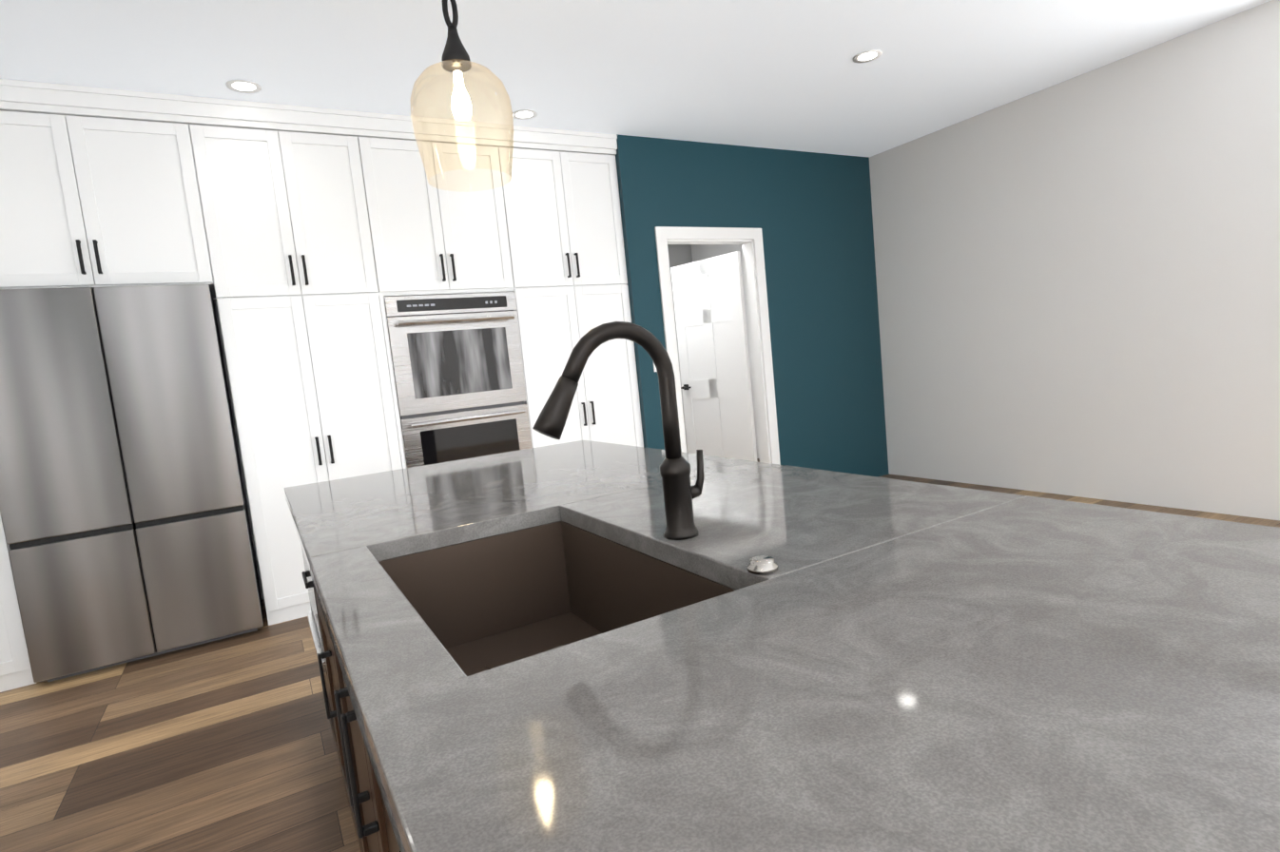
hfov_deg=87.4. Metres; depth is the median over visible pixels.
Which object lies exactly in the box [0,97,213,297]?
upper cabinet
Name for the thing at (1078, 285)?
wall
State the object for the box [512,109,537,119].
recessed light
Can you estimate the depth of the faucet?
1.23 m
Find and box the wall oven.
[384,291,532,467]
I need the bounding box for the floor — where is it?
[0,458,1279,851]
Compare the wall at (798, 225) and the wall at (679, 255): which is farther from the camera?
the wall at (679, 255)
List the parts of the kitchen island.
microwave drawer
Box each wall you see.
[614,134,888,476]
[667,244,692,452]
[690,0,1279,520]
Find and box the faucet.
[532,321,704,540]
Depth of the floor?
2.45 m
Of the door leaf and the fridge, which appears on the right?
the door leaf
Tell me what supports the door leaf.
in the wall at (798, 225)
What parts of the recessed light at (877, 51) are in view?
recessed ceiling light lens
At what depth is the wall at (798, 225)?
5.41 m
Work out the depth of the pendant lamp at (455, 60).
2.27 m
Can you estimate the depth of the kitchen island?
1.43 m
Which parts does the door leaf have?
handle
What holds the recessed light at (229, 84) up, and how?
in the ceiling
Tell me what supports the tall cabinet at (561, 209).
on the floor
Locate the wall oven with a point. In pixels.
(458, 373)
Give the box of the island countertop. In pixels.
[284,440,1279,851]
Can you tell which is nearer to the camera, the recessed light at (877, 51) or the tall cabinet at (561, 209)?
the recessed light at (877, 51)
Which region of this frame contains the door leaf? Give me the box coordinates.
[670,251,757,462]
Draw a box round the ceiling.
[0,0,1270,157]
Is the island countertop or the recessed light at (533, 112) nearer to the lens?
the island countertop
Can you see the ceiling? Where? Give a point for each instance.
(785, 74)
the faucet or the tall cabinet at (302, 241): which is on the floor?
the tall cabinet at (302, 241)
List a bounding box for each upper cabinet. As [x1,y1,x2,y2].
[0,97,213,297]
[365,128,513,296]
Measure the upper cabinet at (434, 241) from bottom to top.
0.934 m
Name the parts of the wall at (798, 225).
casing trim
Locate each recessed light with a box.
[225,79,261,93]
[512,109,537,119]
[853,49,882,63]
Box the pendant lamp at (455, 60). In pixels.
[409,0,513,192]
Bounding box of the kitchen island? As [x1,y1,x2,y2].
[301,550,398,851]
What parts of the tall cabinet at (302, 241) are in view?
crown moulding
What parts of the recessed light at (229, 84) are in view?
recessed ceiling light lens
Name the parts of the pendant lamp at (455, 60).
lamp shade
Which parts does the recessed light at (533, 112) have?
recessed ceiling light lens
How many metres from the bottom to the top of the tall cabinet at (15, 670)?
2.707 m
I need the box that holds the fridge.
[0,284,263,682]
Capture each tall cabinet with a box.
[0,513,36,692]
[182,113,406,625]
[494,135,643,447]
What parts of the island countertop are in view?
sink air switch button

